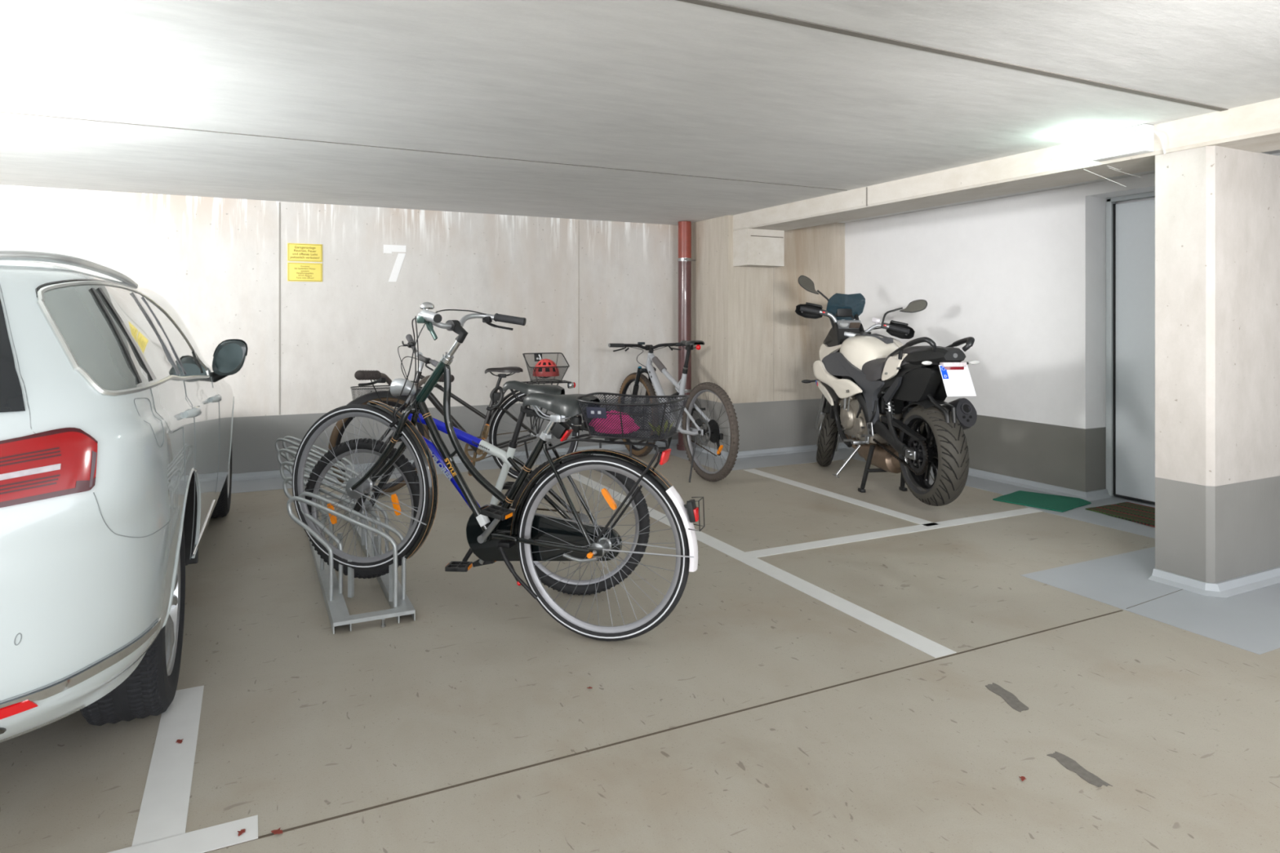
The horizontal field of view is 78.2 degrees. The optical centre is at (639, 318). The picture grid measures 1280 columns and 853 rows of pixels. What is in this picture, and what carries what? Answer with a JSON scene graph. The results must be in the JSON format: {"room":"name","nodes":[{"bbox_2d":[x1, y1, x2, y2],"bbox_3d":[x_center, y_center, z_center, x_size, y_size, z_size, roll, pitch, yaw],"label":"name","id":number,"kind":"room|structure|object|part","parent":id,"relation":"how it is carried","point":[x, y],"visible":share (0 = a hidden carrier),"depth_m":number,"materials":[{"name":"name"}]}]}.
{"room":"underground parking garage","nodes":[
{"label":"underground parking garage","id":0,"kind":"room"},
{"bbox_2d":[0,184,678,473],"bbox_3d":[-4.512,0.155,5.412,10.800,2.128,0.300,0,0,-26],"label":"wall","id":1,"kind":"structure","parent":0,"point":[580,287],"depth_m":6.38,"materials":[{"name":"concrete"}]},
{"bbox_2d":[279,202,279,414],"bbox_3d":[-2.787,-0.080,6.095,0.010,1.640,0.006,0,0,-26],"label":"trim","id":2,"kind":"structure","parent":1,"relation":"attached to","point":[279,202],"depth_m":6.09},
{"bbox_2d":[287,262,322,281],"bbox_3d":[-2.623,-0.365,6.172,0.252,0.146,0.007,0,0,-26],"label":"notice sign","id":3,"kind":"object","parent":1,"relation":"attached to","point":[296,272],"visible":1,"depth_m":6.17,"materials":[{"name":"yellow paint"}]},
{"bbox_2d":[287,243,322,262],"bbox_3d":[-2.623,-0.518,6.172,0.252,0.140,0.007,0,0,-26],"label":"notice sign","id":4,"kind":"object","parent":1,"relation":"attached to","point":[295,251],"visible":1,"depth_m":6.17,"materials":[{"name":"yellow paint"}]},
{"bbox_2d":[383,244,405,281],"bbox_3d":[-2.015,-0.455,6.475,0.180,0.302,0.002,0,0,-26],"label":"painted number","id":5,"kind":"object","parent":1,"relation":"attached to","point":[387,248],"visible":1,"depth_m":6.48,"materials":[{"name":"white paint"}]},
{"bbox_2d":[231,439,1114,501],"bbox_3d":[-3.265,1.195,5.491,12.727,0.050,2.860,0,0,-11],"label":"baseboard","id":6,"kind":"structure","parent":1,"relation":"attached to","point":[1098,494],"depth_m":6.13,"materials":[{"name":"grey paint"}]},
{"bbox_2d":[0,445,1279,852],"bbox_3d":[-1.328,1.319,2.690,14.000,0.202,11.000,0,0,-26],"label":"floor","id":7,"kind":"structure","parent":0,"point":[301,722],"depth_m":2.53,"materials":[{"name":"concrete"}]},
{"bbox_2d":[0,250,248,742],"bbox_3d":[-2.763,0.522,3.214,2.193,1.396,4.526,0,0,-25],"label":"estate car","id":8,"kind":"object","parent":7,"relation":"on","point":[116,428],"visible":1,"depth_m":1.77,"materials":[{"name":"white paint"}]},
{"bbox_3d":[-1.351,0.828,1.532,0.039,0.038,0.191,0,0,42],"label":"exhaust trim","id":9,"kind":"part","parent":8,"relation":"part of","materials":[{"name":"silver metal"}]},
{"bbox_2d":[0,463,61,480],"bbox_3d":[-1.319,0.320,1.530,0.315,0.042,0.017,0,0,-38],"label":"light","id":10,"kind":"object","parent":8,"relation":"on","point":[8,472],"depth_m":1.60,"materials":[{"name":"white plastic"}]},
{"bbox_2d":[0,431,97,506],"bbox_3d":[-1.319,0.311,1.556,0.394,0.163,0.143,0,0,-25],"label":"tail lamp","id":11,"kind":"object","parent":8,"relation":"attached to","point":[37,468],"depth_m":1.62,"materials":[{"name":"red plastic"}]},
{"bbox_3d":[-1.583,-0.132,2.264,0.122,0.064,0.961,0,0,-13],"label":"roof rail","id":12,"kind":"part","parent":8,"relation":"part of","materials":[{"name":"silver metal"}]},
{"bbox_3d":[-1.604,0.078,2.563,0.232,0.359,1.827,0,0,-25],"label":"window molding","id":13,"kind":"part","parent":8,"relation":"part of","materials":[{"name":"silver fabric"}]},
{"bbox_3d":[-1.552,0.053,2.547,0.135,0.270,0.157,0,0,-25],"label":"pillar trim","id":14,"kind":"part","parent":8,"relation":"part of","materials":[{"name":"black plastic"}]},
{"bbox_3d":[-1.389,0.289,2.457,0.039,0.038,0.236,0,0,-25],"label":"door handle","id":15,"kind":"part","parent":8,"relation":"part of","materials":[{"name":"white paint"}]},
{"bbox_3d":[-1.787,0.335,3.330,0.039,0.037,0.236,0,0,-25],"label":"door handle","id":16,"kind":"part","parent":8,"relation":"part of","materials":[{"name":"white paint"}]},
{"bbox_2d":[211,338,248,382],"bbox_3d":[-1.986,0.205,3.783,0.187,0.216,0.160,0,0,-26],"label":"mirror","id":17,"kind":"object","parent":8,"relation":"attached to","point":[229,356],"depth_m":3.72,"materials":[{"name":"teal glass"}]},
{"bbox_2d":[237,828,245,835],"bbox_3d":[-0.943,1.214,1.865,0.018,0.004,0.018,0,0,-40],"label":"dry leaf","id":18,"kind":"object","parent":7,"relation":"on","point":[242,831],"visible":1,"depth_m":1.86,"materials":[{"name":"red plant"}]},
{"bbox_2d":[271,827,282,834],"bbox_3d":[-0.860,1.214,1.867,0.023,0.004,0.023,0,0,-33],"label":"dry leaf","id":19,"kind":"object","parent":7,"relation":"on","point":[278,831],"visible":1,"depth_m":1.87,"materials":[{"name":"red plant"}]},
{"bbox_2d":[275,435,415,634],"bbox_3d":[-1.633,0.985,4.134,0.459,0.469,2.380,0,0,-26],"label":"bicycle rack","id":20,"kind":"object","parent":7,"relation":"on","point":[397,599],"visible":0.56,"depth_m":3.38,"materials":[{"name":"metal"}]},
{"bbox_3d":[-1.679,1.197,4.120,0.066,0.042,2.365,0,0,-26],"label":"rail","id":21,"kind":"part","parent":20,"relation":"part of","materials":[{"name":"metal"}]},
{"bbox_3d":[-1.460,1.197,4.228,0.066,0.042,2.365,0,0,-26],"label":"rail","id":22,"kind":"part","parent":20,"relation":"part of","materials":[{"name":"metal"}]},
{"bbox_2d":[328,333,582,495],"bbox_3d":[-1.267,0.667,5.658,1.817,1.106,0.594,0,0,-24],"label":"bicycle","id":23,"kind":"object","parent":7,"relation":"on","point":[335,437],"visible":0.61,"depth_m":5.72,"materials":[{"name":"black paint"}]},
{"bbox_2d":[350,385,398,408],"bbox_3d":[-1.854,0.560,5.573,0.359,0.156,0.253,0,0,-26],"label":"basket","id":24,"kind":"object","parent":23,"relation":"on","point":[371,388],"depth_m":5.52,"materials":[{"name":"black metal"}]},
{"bbox_3d":[-1.685,0.184,5.680,0.154,0.047,0.046,0,0,40],"label":"brake lever","id":25,"kind":"part","parent":23,"relation":"part of","materials":[{"name":"black plastic"}]},
{"bbox_3d":[-1.543,0.302,5.537,0.065,0.143,0.045,0,0,-38],"label":"stem","id":26,"kind":"part","parent":23,"relation":"part of","materials":[{"name":"silver metal"}]},
{"bbox_3d":[-1.437,0.311,5.360,0.048,0.085,0.142,0,0,-24],"label":"brake lever","id":27,"kind":"part","parent":23,"relation":"part of","materials":[{"name":"black plastic"}]},
{"bbox_3d":[-1.200,0.670,5.699,0.899,0.611,0.149,0,0,-24],"label":"frame","id":28,"kind":"part","parent":23,"relation":"part of","materials":[{"name":"blue paint"}]},
{"bbox_3d":[-1.038,0.494,5.772,0.097,0.179,0.030,0,0,-24],"label":"seat post","id":29,"kind":"part","parent":23,"relation":"part of","materials":[{"name":"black metal"}]},
{"bbox_3d":[-1.002,0.936,5.834,0.428,0.210,0.008,0,0,-24],"label":"chain","id":30,"kind":"part","parent":23,"relation":"part of","materials":[{"name":"metal"}]},
{"bbox_2d":[533,359,559,378],"bbox_3d":[-0.706,0.373,5.921,0.204,0.146,0.172,0,0,4],"label":"helmet","id":31,"kind":"object","parent":23,"relation":"in","point":[544,362],"visible":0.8,"depth_m":5.87,"materials":[{"name":"red plastic"}]},
{"bbox_2d":[522,352,569,382],"bbox_3d":[-0.706,0.364,5.921,0.321,0.207,0.292,0,0,-26],"label":"basket","id":32,"kind":"object","parent":23,"relation":"on","point":[537,356],"depth_m":5.93,"materials":[{"name":"black metal"}]},
{"bbox_2d":[567,382,575,388],"bbox_3d":[-0.520,0.505,6.006,0.058,0.052,0.052,0,0,-26],"label":"lamp","id":33,"kind":"object","parent":23,"relation":"on","point":[570,385],"depth_m":5.99,"materials":[{"name":"plastic"}]},
{"bbox_2d":[304,370,649,595],"bbox_3d":[-0.767,0.717,3.615,1.567,1.007,0.606,0,0,-8],"label":"bicycle","id":34,"kind":"object","parent":7,"relation":"on","point":[340,451],"visible":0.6,"depth_m":3.50,"materials":[{"name":"blue paint"}]},
{"bbox_3d":[-1.159,0.268,3.382,0.046,0.039,0.146,0,0,30],"label":"brake lever","id":35,"kind":"part","parent":34,"relation":"part of","materials":[{"name":"black plastic"}]},
{"bbox_3d":[-1.034,0.350,3.560,0.113,0.126,0.052,0,0,15],"label":"stem","id":36,"kind":"part","parent":34,"relation":"part of","materials":[{"name":"black metal"}]},
{"bbox_3d":[-0.873,0.668,3.539,0.417,0.527,0.042,0,0,5],"label":"frame","id":37,"kind":"part","parent":34,"relation":"part of","materials":[{"name":"blue paint"}]},
{"bbox_3d":[-0.637,0.741,3.519,0.173,0.402,0.068,0,0,5],"label":"frame","id":38,"kind":"part","parent":34,"relation":"part of","materials":[{"name":"white paint"}]},
{"bbox_3d":[-0.533,0.476,3.511,0.117,0.256,0.038,0,0,5],"label":"seat post","id":39,"kind":"part","parent":34,"relation":"part of","materials":[{"name":"black metal"}]},
{"bbox_2d":[526,409,533,417],"bbox_3d":[-0.489,0.420,3.507,0.030,0.030,0.030,0,0,5],"label":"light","id":40,"kind":"object","parent":34,"relation":"attached to","point":[530,413],"depth_m":3.49,"materials":[{"name":"black plastic"}]},
{"bbox_3d":[-0.474,0.920,3.548,0.408,0.163,0.008,0,0,5],"label":"chain","id":41,"kind":"part","parent":34,"relation":"part of","materials":[{"name":"black metal"}]},
{"bbox_2d":[292,302,704,640],"bbox_3d":[-0.642,0.578,3.163,1.840,1.280,0.592,0,0,19],"label":"bicycle","id":42,"kind":"object","parent":7,"relation":"on","point":[494,533],"visible":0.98,"depth_m":3.07,"materials":[{"name":"black paint"}]},
{"bbox_3d":[-0.796,0.035,2.962,0.070,0.092,0.052,0,0,19],"label":"brake lever","id":43,"kind":"part","parent":42,"relation":"part of","materials":[{"name":"teal metal"}]},
{"bbox_3d":[-0.750,0.115,3.190,0.083,0.099,0.025,0,0,19],"label":"quill stem","id":44,"kind":"part","parent":42,"relation":"part of","materials":[{"name":"silver metal"}]},
{"bbox_3d":[-0.619,0.020,3.427,0.132,0.062,0.042,0,0,-14],"label":"brake lever","id":45,"kind":"part","parent":42,"relation":"part of","materials":[{"name":"black metal"}]},
{"bbox_3d":[-0.529,0.518,3.116,0.864,0.728,0.138,0,0,19],"label":"frame","id":46,"kind":"part","parent":42,"relation":"part of","materials":[{"name":"black paint"}]},
{"bbox_3d":[-0.344,0.415,3.054,0.092,0.128,0.026,0,0,19],"label":"seat post","id":47,"kind":"part","parent":42,"relation":"part of","materials":[{"name":"silver metal"}]},
{"bbox_2d":[550,422,573,441],"bbox_3d":[-0.302,0.432,3.040,0.085,0.076,0.084,0,0,-26],"label":"lamp","id":48,"kind":"object","parent":42,"relation":"on","point":[561,430],"depth_m":3.02,"materials":[{"name":"red plastic"}]},
{"bbox_3d":[-0.303,0.782,3.077,0.290,0.039,0.004,0,0,19],"label":"case trim","id":49,"kind":"part","parent":42,"relation":"part of","materials":[{"name":"black plastic"}]},
{"bbox_3d":[-0.222,0.892,2.932,0.138,0.027,0.017,0,0,19],"label":"torque arm","id":50,"kind":"part","parent":42,"relation":"part of"},
{"bbox_2d":[589,409,639,434],"bbox_3d":[-0.096,0.380,2.921,0.198,0.082,0.113,0,0,19],"label":"scarf","id":51,"kind":"object","parent":42,"relation":"in","point":[611,410],"visible":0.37,"depth_m":2.88,"materials":[{"name":"fabric"}]},
{"bbox_2d":[575,392,689,442],"bbox_3d":[-0.025,0.369,2.947,0.392,0.160,0.312,0,0,19],"label":"basket","id":52,"kind":"object","parent":42,"relation":"on","point":[588,405],"depth_m":2.86,"materials":[{"name":"black metal"}]},
{"bbox_2d":[648,421,672,435],"bbox_3d":[0.063,0.398,2.888,0.095,0.049,0.096,0,0,34],"label":"leaves","id":53,"kind":"object","parent":42,"relation":"attached to","point":[666,421],"visible":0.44,"depth_m":2.89,"materials":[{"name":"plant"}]},
{"bbox_2d":[684,496,704,531],"bbox_3d":[0.203,0.709,2.870,0.085,0.111,0.085,0,0,-26],"label":"lamp","id":54,"kind":"object","parent":42,"relation":"attached to","point":[691,513],"depth_m":2.85,"materials":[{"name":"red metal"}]},
{"bbox_2d":[608,340,739,482],"bbox_3d":[0.249,0.696,6.474,0.795,1.052,1.934,0,0,-27],"label":"bicycle","id":55,"kind":"object","parent":7,"relation":"on","point":[713,430],"visible":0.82,"depth_m":6.19,"materials":[{"name":"silver metal"}]},
{"bbox_3d":[-0.150,0.250,6.707,0.163,0.060,0.060,0,0,-9],"label":"brake lever","id":56,"kind":"part","parent":55,"relation":"part of","materials":[{"name":"black plastic"}]},
{"bbox_3d":[0.087,0.260,6.788,0.056,0.070,0.089,0,0,-27],"label":"stem","id":57,"kind":"part","parent":55,"relation":"part of","materials":[{"name":"black plastic"}]},
{"bbox_3d":[0.214,0.598,6.543,0.080,0.630,0.662,0,0,-27],"label":"frame","id":58,"kind":"part","parent":55,"relation":"part of","materials":[{"name":"silver metal"}]},
{"bbox_3d":[0.292,0.250,6.935,0.060,0.060,0.163,0,0,44],"label":"brake lever","id":59,"kind":"part","parent":55,"relation":"part of","materials":[{"name":"black plastic"}]},
{"bbox_3d":[0.374,0.322,6.232,0.042,0.234,0.120,0,0,-27],"label":"seat post","id":60,"kind":"part","parent":55,"relation":"part of","materials":[{"name":"black plastic"}]},
{"bbox_2d":[695,344,701,350],"bbox_3d":[0.451,0.220,6.083,0.041,0.042,0.033,0,0,-27],"label":"light","id":61,"kind":"object","parent":55,"relation":"attached to","point":[698,347],"depth_m":6.07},
{"bbox_3d":[0.470,0.917,6.155,0.007,0.241,0.468,0,0,-27],"label":"chain","id":62,"kind":"part","parent":55,"relation":"part of","materials":[{"name":"metal"}]},
{"bbox_2d":[795,275,979,506],"bbox_3d":[1.782,0.436,5.684,0.934,1.563,2.209,0,0,-9],"label":"motorcycle","id":63,"kind":"object","parent":7,"relation":"on","point":[868,380],"visible":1,"depth_m":5.30,"materials":[{"name":"metal"}]},
{"bbox_2d":[799,275,817,293],"bbox_3d":[1.352,-0.274,6.316,0.151,0.140,0.017,0,0,20],"label":"mirror glass","id":64,"kind":"object","parent":63,"relation":"attached to","point":[805,282],"depth_m":6.32,"materials":[{"name":"grey mirror"}]},
{"bbox_2d":[798,275,828,301],"bbox_3d":[1.387,-0.200,6.285,0.206,0.302,0.182,0,0,-9],"label":"mirror","id":65,"kind":"object","parent":63,"relation":"attached to","point":[804,282],"depth_m":6.32,"materials":[{"name":"black plastic"}]},
{"bbox_2d":[840,319,848,328],"bbox_3d":[1.586,0.037,6.130,0.068,0.065,0.052,0,0,-9],"label":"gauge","id":66,"kind":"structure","parent":63,"relation":"on","point":[843,325],"depth_m":6.12},
{"bbox_3d":[1.507,0.575,5.716,0.027,0.192,0.093,0,0,-21],"label":"starter motor","id":67,"kind":"part","parent":63,"relation":"part of","materials":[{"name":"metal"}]},
{"bbox_3d":[1.529,0.490,5.717,0.081,0.479,0.905,0,0,-13],"label":"panel","id":68,"kind":"part","parent":63,"relation":"part of","materials":[{"name":"grey plastic"}]},
{"bbox_3d":[1.689,0.261,5.753,0.381,0.279,0.560,0,0,-9],"label":"fuel tank","id":69,"kind":"part","parent":63,"relation":"part of","materials":[{"name":"white metal"}]},
{"bbox_3d":[1.722,0.341,5.543,0.333,0.166,0.475,0,0,-9],"label":"rider seat","id":70,"kind":"part","parent":63,"relation":"part of","materials":[{"name":"black leather"}]},
{"bbox_3d":[1.706,0.143,5.789,0.099,0.070,0.444,0,0,-16],"label":"tank trim","id":71,"kind":"part","parent":63,"relation":"part of","materials":[{"name":"grey plastic"}]},
{"bbox_3d":[1.836,0.022,6.127,0.064,0.068,0.046,0,0,19],"label":"brake fluid tank","id":72,"kind":"part","parent":63,"relation":"part of","materials":[{"name":"white plastic"}]},
{"bbox_3d":[1.727,0.587,5.509,0.384,0.703,1.311,0,0,-9],"label":"frame","id":73,"kind":"part","parent":63,"relation":"part of","materials":[{"name":"black plastic"}]},
{"bbox_3d":[1.649,0.316,5.125,0.041,0.192,0.305,0,0,-9],"label":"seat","id":74,"kind":"part","parent":63,"relation":"part of","materials":[{"name":"beige paint"}]},
{"bbox_3d":[1.683,0.842,5.134,0.014,0.256,0.734,0,0,-9],"label":"chain","id":75,"kind":"part","parent":63,"relation":"part of","materials":[{"name":"black metal"}]},
{"bbox_2d":[881,299,927,322],"bbox_3d":[2.033,-0.053,6.061,0.330,0.192,0.109,0,0,-9],"label":"mirror","id":76,"kind":"object","parent":63,"relation":"attached to","point":[917,305],"depth_m":6.06,"materials":[{"name":"black plastic"}]},
{"bbox_3d":[1.853,0.490,5.767,0.081,0.479,0.905,0,0,-5],"label":"panel","id":77,"kind":"part","parent":63,"relation":"part of","materials":[{"name":"black plastic"}]},
{"bbox_3d":[1.795,0.274,5.071,0.271,0.212,0.520,0,0,-9],"label":"passenger seat","id":78,"kind":"part","parent":63,"relation":"part of","materials":[{"name":"black leather"}]},
{"bbox_3d":[1.674,0.184,4.889,0.083,0.151,0.488,0,0,-15],"label":"grab rail","id":79,"kind":"part","parent":63,"relation":"part of","materials":[{"name":"black plastic"}]},
{"bbox_2d":[901,300,926,311],"bbox_3d":[2.103,-0.099,6.061,0.186,0.090,0.015,0,0,17],"label":"mirror glass","id":80,"kind":"object","parent":63,"relation":"attached to","point":[916,305],"depth_m":6.05,"materials":[{"name":"grey mirror"}]},
{"bbox_3d":[1.805,0.535,4.798,0.064,0.176,0.269,0,0,-25],"label":"splash arm","id":81,"kind":"part","parent":63,"relation":"part of","materials":[{"name":"black plastic"}]},
{"bbox_2d":[939,361,966,369],"bbox_3d":[1.855,0.283,4.674,0.154,0.055,0.095,0,0,-26],"label":"tail lamp","id":82,"kind":"object","parent":63,"relation":"attached to","point":[943,365],"depth_m":4.65,"materials":[{"name":"red plastic"}]},
{"bbox_3d":[1.863,0.362,4.626,0.182,0.178,0.096,0,0,-9],"label":"licence plate","id":83,"kind":"part","parent":63,"relation":"part of","materials":[{"name":"white metal"}]},
{"bbox_3d":[1.965,0.184,4.934,0.083,0.151,0.488,0,0,-3],"label":"grab rail","id":84,"kind":"part","parent":63,"relation":"part of","materials":[{"name":"black plastic"}]},
{"bbox_2d":[960,403,972,414],"bbox_3d":[2.025,0.558,4.893,0.073,0.072,0.036,0,0,-9],"label":"outlet","id":85,"kind":"object","parent":63,"relation":"attached to","point":[965,408],"depth_m":4.89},
{"bbox_2d":[985,682,1029,711],"bbox_3d":[1.185,1.219,2.543,0.058,0.001,0.194,0,0,-9],"label":"tape remnant","id":86,"kind":"object","parent":7,"relation":"on","point":[1011,700],"visible":1,"depth_m":2.54,"materials":[{"name":"grey plastic"}]},
{"bbox_2d":[992,490,1091,511],"bbox_3d":[2.700,1.214,5.273,0.476,0.008,0.470,0,0,-40],"label":"doormat","id":87,"kind":"object","parent":7,"relation":"on","point":[1040,500],"visible":1,"depth_m":5.24,"materials":[{"name":"green fabric"}]},
{"bbox_2d":[1046,751,1112,786],"bbox_3d":[1.185,1.219,2.133,0.052,0.001,0.177,0,0,-17],"label":"tape remnant","id":88,"kind":"object","parent":7,"relation":"on","point":[1068,762],"visible":1,"depth_m":2.13,"materials":[{"name":"grey plastic"}]},
{"bbox_2d":[1084,502,1155,527],"bbox_3d":[3.131,1.214,4.865,0.482,0.008,0.557,0,0,-26],"label":"doormat","id":89,"kind":"object","parent":7,"relation":"on","point":[1135,513],"visible":0.55,"depth_m":4.94,"materials":[{"name":"brown fabric"}]},
{"bbox_2d":[0,0,1279,225],"bbox_3d":[-0.880,-1.058,2.911,13.000,0.304,11.000,0,0,-26],"label":"ceiling","id":90,"kind":"structure","parent":0,"point":[669,86],"depth_m":3.17,"materials":[{"name":"concrete"}]},
{"bbox_2d":[733,97,1279,231],"bbox_3d":[2.956,-0.840,3.049,0.400,0.140,8.850,0,0,-26],"label":"beam","id":91,"kind":"structure","parent":90,"relation":"attached to","point":[1255,127],"depth_m":4.42,"materials":[{"name":"concrete"}]},
{"bbox_2d":[866,186,867,206],"bbox_3d":[1.560,-0.840,5.421,0.004,0.130,0.008,0,0,-26],"label":"trim","id":92,"kind":"structure","parent":91,"relation":"attached to","point":[866,187],"depth_m":5.42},
{"bbox_2d":[1083,165,1142,186],"bbox_3d":[2.406,-0.723,3.997,0.256,0.087,0.117,0,0,-10],"label":"cobweb","id":93,"kind":"object","parent":91,"relation":"hanging from","point":[1107,166],"visible":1,"depth_m":4.03,"materials":[{"name":"fabric"}]},
{"bbox_2d":[1090,124,1165,161],"bbox_3d":[2.329,-0.835,3.772,0.082,0.144,0.327,0,0,-26],"label":"light fixture","id":94,"kind":"object","parent":91,"relation":"attached to","point":[1137,140],"visible":1,"depth_m":3.75,"materials":[{"name":"white plastic"}]},
{"bbox_2d":[691,215,844,452],"bbox_3d":[1.179,0.155,7.720,1.450,2.128,1.100,0,0,-26],"label":"wall","id":95,"kind":"structure","parent":0,"point":[732,307],"depth_m":7.17,"materials":[{"name":"concrete"}]},
{"bbox_2d":[676,221,695,450],"bbox_3d":[0.420,0.158,7.370,0.149,2.125,0.180,0,0,26],"label":"downpipe","id":96,"kind":"object","parent":95,"relation":"attached to","point":[684,259],"visible":0.74,"depth_m":7.31,"materials":[{"name":"brown metal"}]},
{"bbox_2d":[733,228,784,267],"bbox_3d":[1.040,-0.615,6.907,0.380,0.310,0.233,0,0,-26],"label":"corbel","id":97,"kind":"object","parent":95,"relation":"attached to","point":[752,247],"visible":1,"depth_m":6.81,"materials":[{"name":"concrete"}]},
{"bbox_2d":[773,266,773,400],"bbox_3d":[1.208,-0.060,7.119,0.005,1.600,0.004,0,0,-26],"label":"trim","id":98,"kind":"structure","parent":95,"relation":"attached to","point":[773,267],"depth_m":7.12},
{"bbox_2d":[844,152,1279,492],"bbox_3d":[4.075,0.154,3.629,0.400,2.129,8.900,0,0,-26],"label":"wall","id":99,"kind":"structure","parent":0,"point":[1024,276],"depth_m":5.81,"materials":[{"name":"white paint"}]},
{"bbox_2d":[1106,191,1155,504],"bbox_3d":[3.443,0.198,4.976,0.100,2.055,1.015,0,0,-26],"label":"door","id":100,"kind":"structure","parent":99,"relation":"in","point":[1130,226],"depth_m":5.30,"materials":[{"name":"paint"}]},
{"bbox_2d":[1115,196,1155,204],"bbox_3d":[3.603,0.220,5.013,0.200,2.100,1.300,0,0,-26],"label":"door frame","id":101,"kind":"structure","parent":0,"point":[1153,197],"depth_m":5.31,"materials":[{"name":"white paint"}]},
{"bbox_2d":[1155,146,1279,582],"bbox_3d":[3.190,0.224,3.953,1.580,1.992,0.245,0,0,-26],"label":"pillar","id":102,"kind":"structure","parent":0,"point":[1217,208],"depth_m":3.61,"materials":[{"name":"concrete"}]},
{"bbox_2d":[1147,566,1279,597],"bbox_3d":[3.132,1.197,3.894,1.535,0.044,0.300,0,0,-26],"label":"baseboard","id":103,"kind":"structure","parent":102,"relation":"attached to","point":[1225,588],"depth_m":3.57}
]}

